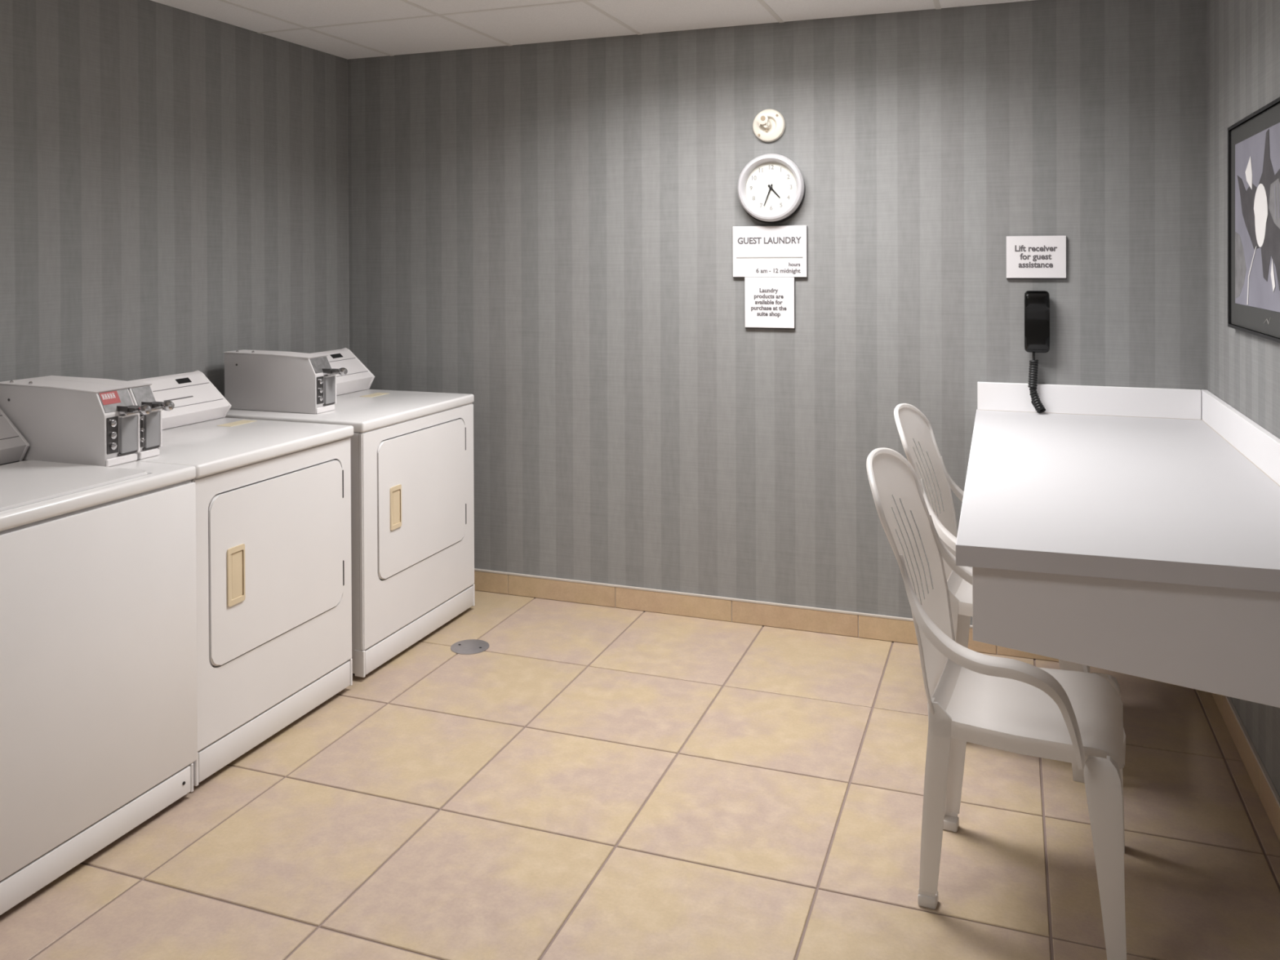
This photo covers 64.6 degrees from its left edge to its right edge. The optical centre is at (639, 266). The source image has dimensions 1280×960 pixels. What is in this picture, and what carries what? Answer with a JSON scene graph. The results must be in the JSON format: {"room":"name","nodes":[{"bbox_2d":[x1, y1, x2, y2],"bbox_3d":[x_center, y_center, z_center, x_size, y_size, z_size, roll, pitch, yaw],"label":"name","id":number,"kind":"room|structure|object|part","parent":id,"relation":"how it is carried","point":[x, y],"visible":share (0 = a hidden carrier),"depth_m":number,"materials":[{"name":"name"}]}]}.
{"room":"laundry","nodes":[
{"label":"laundry","id":0,"kind":"room"},
{"bbox_2d":[0,0,349,396],"bbox_3d":[-2.317,0.163,2.321,0.120,2.715,5.451,0,0,20],"label":"wall","id":1,"kind":"structure","parent":0,"point":[174,182],"depth_m":3.69,"materials":[{"name":"paper"}]},
{"bbox_2d":[150,0,1034,59],"bbox_3d":[-0.596,-1.073,1.680,3.556,0.250,5.211,0,0,20],"label":"ceiling","id":2,"kind":"structure","parent":0,"point":[348,29],"depth_m":3.92,"materials":[{"name":"paint"}]},
{"bbox_2d":[0,590,1279,959],"bbox_3d":[-0.585,1.515,1.698,3.556,0.104,5.211,0,0,20],"label":"floor","id":3,"kind":"structure","parent":0,"point":[593,782],"depth_m":2.63,"materials":[{"name":"brown tile"}]},
{"bbox_2d":[0,408,197,915],"bbox_3d":[-1.689,0.925,2.582,0.726,1.082,0.734,0,0,20],"label":"washing machine","id":4,"kind":"object","parent":3,"relation":"on","point":[99,701],"visible":1,"depth_m":2.50,"materials":[{"name":"white metal"}]},
{"bbox_3d":[-1.603,0.551,2.524,0.448,0.008,0.528,0,0,20],"label":"lid","id":5,"kind":"part","parent":4,"relation":"part of","materials":[{"name":"white metal"}]},
{"bbox_2d":[0,378,151,466],"bbox_3d":[-1.609,0.441,2.882,0.504,0.222,0.112,0,0,20],"label":"box","id":6,"kind":"object","parent":4,"relation":"on","point":[60,421],"visible":1,"depth_m":2.83,"materials":[{"name":"grey paint"}]},
{"bbox_3d":[-1.456,0.467,2.795,0.002,0.100,0.038,0,0,20],"label":"lock plate","id":7,"kind":"part","parent":6,"relation":"part of","materials":[{"name":"grey metal"}]},
{"bbox_3d":[-1.462,0.377,2.828,0.028,0.053,0.097,0,0,20],"label":"plate","id":8,"kind":"part","parent":6,"relation":"part of","materials":[{"name":"silver metal"}]},
{"bbox_3d":[-1.434,0.419,2.843,0.015,0.004,0.060,0,0,20],"label":"door","id":9,"kind":"part","parent":6,"relation":"part of","materials":[{"name":"grey metal"}]},
{"bbox_3d":[-1.379,0.401,2.820,0.030,0.029,0.029,0,0,20],"label":"slide knob","id":10,"kind":"part","parent":6,"relation":"part of","materials":[{"name":"silver metal"}]},
{"bbox_3d":[-1.358,1.410,2.452,0.011,0.071,0.699,0,0,20],"label":"kick panel","id":11,"kind":"part","parent":4,"relation":"part of","materials":[{"name":"white metal"}]},
{"bbox_3d":[-1.690,0.574,2.580,0.726,0.037,0.734,0,0,20],"label":"panel","id":12,"kind":"part","parent":4,"relation":"part of","materials":[{"name":"white metal"}]},
{"bbox_3d":[-1.244,1.408,2.789,0.030,0.078,0.008,0,0,20],"label":"corner post","id":13,"kind":"part","parent":4,"relation":"part of","materials":[{"name":"white metal"}]},
{"bbox_2d":[128,370,353,786],"bbox_3d":[-1.440,0.921,3.262,0.726,1.078,0.714,0,0,20],"label":"dryer","id":14,"kind":"object","parent":3,"relation":"on","point":[273,575],"visible":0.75,"depth_m":3.12,"materials":[{"name":"white metal"}]},
{"bbox_2d":[28,375,174,459],"bbox_3d":[-1.575,0.443,2.972,0.504,0.216,0.079,0,0,20],"label":"box","id":15,"kind":"object","parent":14,"relation":"on","point":[141,393],"visible":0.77,"depth_m":2.92,"materials":[{"name":"grey paint"}]},
{"bbox_3d":[-1.422,0.466,2.888,0.002,0.100,0.010,0,0,20],"label":"lock plate","id":16,"kind":"part","parent":15,"relation":"part of","materials":[{"name":"grey metal"}]},
{"bbox_3d":[-1.429,0.376,2.918,0.028,0.053,0.064,0,0,20],"label":"plate","id":17,"kind":"part","parent":15,"relation":"part of","materials":[{"name":"silver metal"}]},
{"bbox_3d":[-1.351,0.400,2.897,0.030,0.029,0.029,0,0,20],"label":"slide knob","id":18,"kind":"part","parent":15,"relation":"part of","materials":[{"name":"silver metal"}]},
{"bbox_3d":[-1.249,1.400,2.823,0.040,0.093,0.010,0,0,20],"label":"corner post","id":19,"kind":"part","parent":14,"relation":"part of","materials":[{"name":"white metal"}]},
{"bbox_3d":[-1.176,0.900,2.948,0.004,0.167,0.068,0,0,20],"label":"handle","id":20,"kind":"part","parent":14,"relation":"part of","materials":[{"name":"beige plastic"}]},
{"bbox_3d":[-1.441,0.568,3.260,0.726,0.038,0.714,0,0,20],"label":"panel","id":21,"kind":"part","parent":14,"relation":"part of","materials":[{"name":"white metal"}]},
{"bbox_3d":[-1.118,0.970,3.145,0.014,0.764,0.712,0,0,20],"label":"panel","id":22,"kind":"part","parent":14,"relation":"part of","materials":[{"name":"white metal"}]},
{"bbox_3d":[-1.117,1.397,3.148,0.013,0.084,0.688,0,0,20],"label":"kick panel","id":23,"kind":"part","parent":14,"relation":"part of","materials":[{"name":"white metal"}]},
{"bbox_3d":[-1.114,0.896,3.143,0.012,0.487,0.600,0,0,20],"label":"door","id":24,"kind":"part","parent":14,"relation":"part of","materials":[{"name":"white metal"}]},
{"bbox_3d":[-1.008,1.394,3.482,0.040,0.093,0.010,0,0,20],"label":"corner post","id":25,"kind":"part","parent":14,"relation":"part of","materials":[{"name":"white metal"}]},
{"bbox_2d":[224,347,475,677],"bbox_3d":[-1.163,0.909,4.024,0.721,1.090,0.783,0,0,20],"label":"dryer","id":26,"kind":"object","parent":3,"relation":"on","point":[412,489],"visible":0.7,"depth_m":3.83,"materials":[{"name":"white metal"}]},
{"bbox_2d":[222,349,347,413],"bbox_3d":[-1.336,0.433,3.830,0.504,0.222,0.111,0,0,20],"label":"box","id":27,"kind":"object","parent":26,"relation":"on","point":[282,381],"visible":0.99,"depth_m":3.79,"materials":[{"name":"grey paint"}]},
{"bbox_3d":[-1.183,0.459,3.744,0.002,0.100,0.038,0,0,20],"label":"lock plate","id":28,"kind":"part","parent":27,"relation":"part of","materials":[{"name":"grey metal"}]},
{"bbox_3d":[-1.189,0.369,3.776,0.028,0.053,0.096,0,0,20],"label":"plate","id":29,"kind":"part","parent":27,"relation":"part of","materials":[{"name":"silver metal"}]},
{"bbox_3d":[-1.106,0.393,3.768,0.030,0.029,0.029,0,0,20],"label":"slide knob","id":30,"kind":"part","parent":27,"relation":"part of","materials":[{"name":"silver metal"}]},
{"bbox_3d":[-1.167,0.562,4.022,0.716,0.038,0.783,0,0,20],"label":"panel","id":31,"kind":"part","parent":26,"relation":"part of","materials":[{"name":"white metal"}]},
{"bbox_3d":[-0.982,1.394,3.551,0.040,0.093,0.010,0,0,20],"label":"corner post","id":32,"kind":"part","parent":26,"relation":"part of","materials":[{"name":"white metal"}]},
{"bbox_3d":[-0.896,0.885,3.713,0.004,0.156,0.068,0,0,20],"label":"handle","id":33,"kind":"part","parent":26,"relation":"part of","materials":[{"name":"beige plastic"}]},
{"bbox_3d":[-0.840,0.963,3.906,0.014,0.764,0.781,0,0,20],"label":"panel","id":34,"kind":"part","parent":26,"relation":"part of","materials":[{"name":"white metal"}]},
{"bbox_3d":[-0.838,1.391,3.909,0.013,0.084,0.757,0,0,20],"label":"kick panel","id":35,"kind":"part","parent":26,"relation":"part of","materials":[{"name":"white metal"}]},
{"bbox_3d":[-0.834,0.879,3.908,0.012,0.497,0.610,0,0,20],"label":"door","id":36,"kind":"part","parent":26,"relation":"part of","materials":[{"name":"white metal"}]},
{"bbox_3d":[-0.717,1.387,4.275,0.040,0.093,0.010,0,0,20],"label":"corner post","id":37,"kind":"part","parent":26,"relation":"part of","materials":[{"name":"white metal"}]},
{"bbox_2d":[893,403,1084,782],"bbox_3d":[1.103,0.952,3.200,0.574,0.995,0.586,0,0,25],"label":"chair","id":38,"kind":"object","parent":3,"relation":"on","point":[911,423],"visible":0.42,"depth_m":3.30,"materials":[{"name":"white plastic"}]},
{"bbox_3d":[0.928,0.739,3.280,0.188,0.570,0.445,0,0,25],"label":"backrest","id":39,"kind":"part","parent":38,"relation":"part of","materials":[{"name":"white plastic"}]},
{"bbox_3d":[1.010,0.837,2.970,0.391,0.372,0.087,0,0,28],"label":"armrest","id":40,"kind":"part","parent":38,"relation":"part of","materials":[{"name":"white plastic"}]},
{"bbox_3d":[1.220,0.833,3.417,0.391,0.372,0.087,0,0,22],"label":"armrest","id":41,"kind":"part","parent":38,"relation":"part of","materials":[{"name":"white plastic"}]},
{"bbox_3d":[0.939,1.216,3.096,0.076,0.470,0.053,0,0,25],"label":"leg","id":42,"kind":"part","parent":38,"relation":"part of","materials":[{"name":"white plastic"}]},
{"bbox_3d":[1.178,1.043,3.166,0.410,0.124,0.423,0,0,25],"label":"seat","id":43,"kind":"part","parent":38,"relation":"part of","materials":[{"name":"white plastic"}]},
{"bbox_3d":[1.080,1.213,3.397,0.076,0.470,0.053,0,0,25],"label":"leg","id":44,"kind":"part","parent":38,"relation":"part of","materials":[{"name":"white plastic"}]},
{"bbox_3d":[1.225,1.233,2.879,0.080,0.436,0.054,0,0,25],"label":"leg","id":45,"kind":"part","parent":38,"relation":"part of","materials":[{"name":"white plastic"}]},
{"bbox_2d":[866,447,1126,959],"bbox_3d":[0.840,0.958,2.413,0.574,0.995,0.586,0,0,25],"label":"chair","id":46,"kind":"object","parent":3,"relation":"on","point":[1076,717],"visible":0.91,"depth_m":2.29,"materials":[{"name":"white plastic"}]},
{"bbox_3d":[0.664,0.746,2.493,0.188,0.570,0.445,0,0,25],"label":"backrest","id":47,"kind":"part","parent":46,"relation":"part of","materials":[{"name":"white plastic"}]},
{"bbox_3d":[0.675,1.222,2.308,0.076,0.470,0.053,0,0,25],"label":"leg","id":48,"kind":"part","parent":46,"relation":"part of","materials":[{"name":"white plastic"}]},
{"bbox_3d":[0.816,1.220,2.610,0.076,0.470,0.053,0,0,25],"label":"leg","id":49,"kind":"part","parent":46,"relation":"part of","materials":[{"name":"white plastic"}]},
{"bbox_3d":[0.746,0.844,2.183,0.391,0.372,0.087,0,0,28],"label":"armrest","id":50,"kind":"part","parent":46,"relation":"part of","materials":[{"name":"white plastic"}]},
{"bbox_3d":[0.956,0.839,2.630,0.391,0.372,0.087,0,0,22],"label":"armrest","id":51,"kind":"part","parent":46,"relation":"part of","materials":[{"name":"white plastic"}]},
{"bbox_3d":[0.914,1.050,2.378,0.410,0.124,0.423,0,0,25],"label":"seat","id":52,"kind":"part","parent":46,"relation":"part of","materials":[{"name":"white plastic"}]},
{"bbox_3d":[0.961,1.240,2.092,0.080,0.436,0.054,0,0,25],"label":"leg","id":53,"kind":"part","parent":46,"relation":"part of","materials":[{"name":"white plastic"}]},
{"bbox_3d":[1.166,1.236,2.529,0.080,0.436,0.054,0,0,25],"label":"leg","id":54,"kind":"part","parent":46,"relation":"part of","materials":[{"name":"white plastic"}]},
{"bbox_2d":[347,0,1207,659],"bbox_3d":[0.326,0.138,4.191,3.556,2.715,0.120,0,0,20],"label":"wall","id":55,"kind":"structure","parent":0,"point":[541,233],"depth_m":4.08,"materials":[{"name":"paper"}]},
{"bbox_2d":[474,568,1058,662],"bbox_3d":[0.309,1.398,4.138,3.532,0.096,0.011,0,0,20],"label":"baseboard","id":56,"kind":"structure","parent":55,"relation":"attached to","point":[852,624],"depth_m":4.13,"materials":[{"name":"beige"}]},
{"bbox_2d":[752,109,785,142],"bbox_3d":[0.508,-0.561,4.025,0.132,0.132,0.054,0,0,20],"label":"smoke detector","id":57,"kind":"object","parent":55,"relation":"attached to","point":[769,125],"visible":1,"depth_m":4.03,"materials":[{"name":"beige paint"}]},
{"bbox_3d":[0.505,-0.563,4.029,0.032,0.032,0.030,0,0,20],"label":"stem","id":58,"kind":"part","parent":57,"relation":"part of","materials":[{"name":"beige paint"}]},
{"bbox_2d":[744,277,795,329],"bbox_3d":[0.519,0.148,4.048,0.202,0.207,0.014,0,0,20],"label":"wall sign","id":59,"kind":"object","parent":55,"relation":"attached to","point":[769,302],"visible":1,"depth_m":4.04,"materials":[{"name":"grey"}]},
{"bbox_2d":[733,225,807,278],"bbox_3d":[0.519,-0.056,4.047,0.302,0.209,0.015,0,0,20],"label":"wall sign","id":60,"kind":"object","parent":55,"relation":"attached to","point":[758,251],"visible":1,"depth_m":4.04,"materials":[{"name":"grey plastic"}]},
{"bbox_2d":[737,153,805,223],"bbox_3d":[0.520,-0.307,4.022,0.270,0.277,0.055,0,0,20],"label":"wall clock","id":61,"kind":"object","parent":55,"relation":"attached to","point":[771,189],"visible":1,"depth_m":4.02,"materials":[{"name":"white plastic"}]},
{"bbox_2d":[1006,235,1066,279],"bbox_3d":[1.450,-0.030,3.706,0.206,0.159,0.014,0,0,20],"label":"wall sign","id":62,"kind":"object","parent":55,"relation":"attached to","point":[1028,257],"visible":1,"depth_m":3.70,"materials":[{"name":"grey plastic"}]},
{"bbox_2d":[1024,290,1049,413],"bbox_3d":[1.443,0.311,3.680,0.085,0.443,0.073,0,0,20],"label":"wall phone","id":63,"kind":"object","parent":55,"relation":"attached to","point":[1037,303],"visible":1,"depth_m":3.67,"materials":[{"name":"black plastic"}]},
{"bbox_3d":[1.437,0.419,3.674,0.040,0.229,0.066,0,0,-18],"label":"cord","id":64,"kind":"part","parent":63,"relation":"part of","materials":[{"name":"black plastic"}]},
{"bbox_2d":[1207,0,1279,797],"bbox_3d":[1.135,0.157,1.056,0.120,2.715,5.451,0,0,20],"label":"wall","id":65,"kind":"structure","parent":0,"point":[1243,36],"depth_m":3.06,"materials":[{"name":"paper"}]},
{"bbox_2d":[955,382,1279,707],"bbox_3d":[1.292,0.631,2.766,0.762,0.384,1.898,0,0,20],"label":"countertop","id":66,"kind":"structure","parent":65,"relation":"attached to","point":[1131,531],"depth_m":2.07,"materials":[{"name":"white laminate"}]},
{"bbox_3d":[1.004,0.712,1.911,0.715,0.238,0.018,0,0,18],"label":"panel","id":67,"kind":"part","parent":66,"relation":"part of","materials":[{"name":"grey laminate"}]},
{"bbox_2d":[1211,693,1279,841],"bbox_3d":[1.082,1.417,1.092,0.010,0.095,5.201,0,0,20],"label":"baseboard","id":68,"kind":"structure","parent":65,"relation":"attached to","point":[1267,793],"depth_m":2.84,"materials":[{"name":"beige"}]},
{"bbox_2d":[1227,97,1279,342],"bbox_3d":[1.639,-0.114,2.641,0.021,0.606,0.938,0,0,20],"label":"framed picture","id":69,"kind":"object","parent":65,"relation":"attached to","point":[1254,140],"visible":1,"depth_m":2.76,"materials":[{"name":"black"}]},
{"bbox_2d":[1235,122,1279,311],"bbox_3d":[1.634,-0.122,2.639,0.004,0.471,0.792,0,0,20],"label":"print","id":70,"kind":"object","parent":69,"relation":"attached to","point":[1257,151],"depth_m":2.73,"materials":[{"name":"multicoloured"}]}
]}

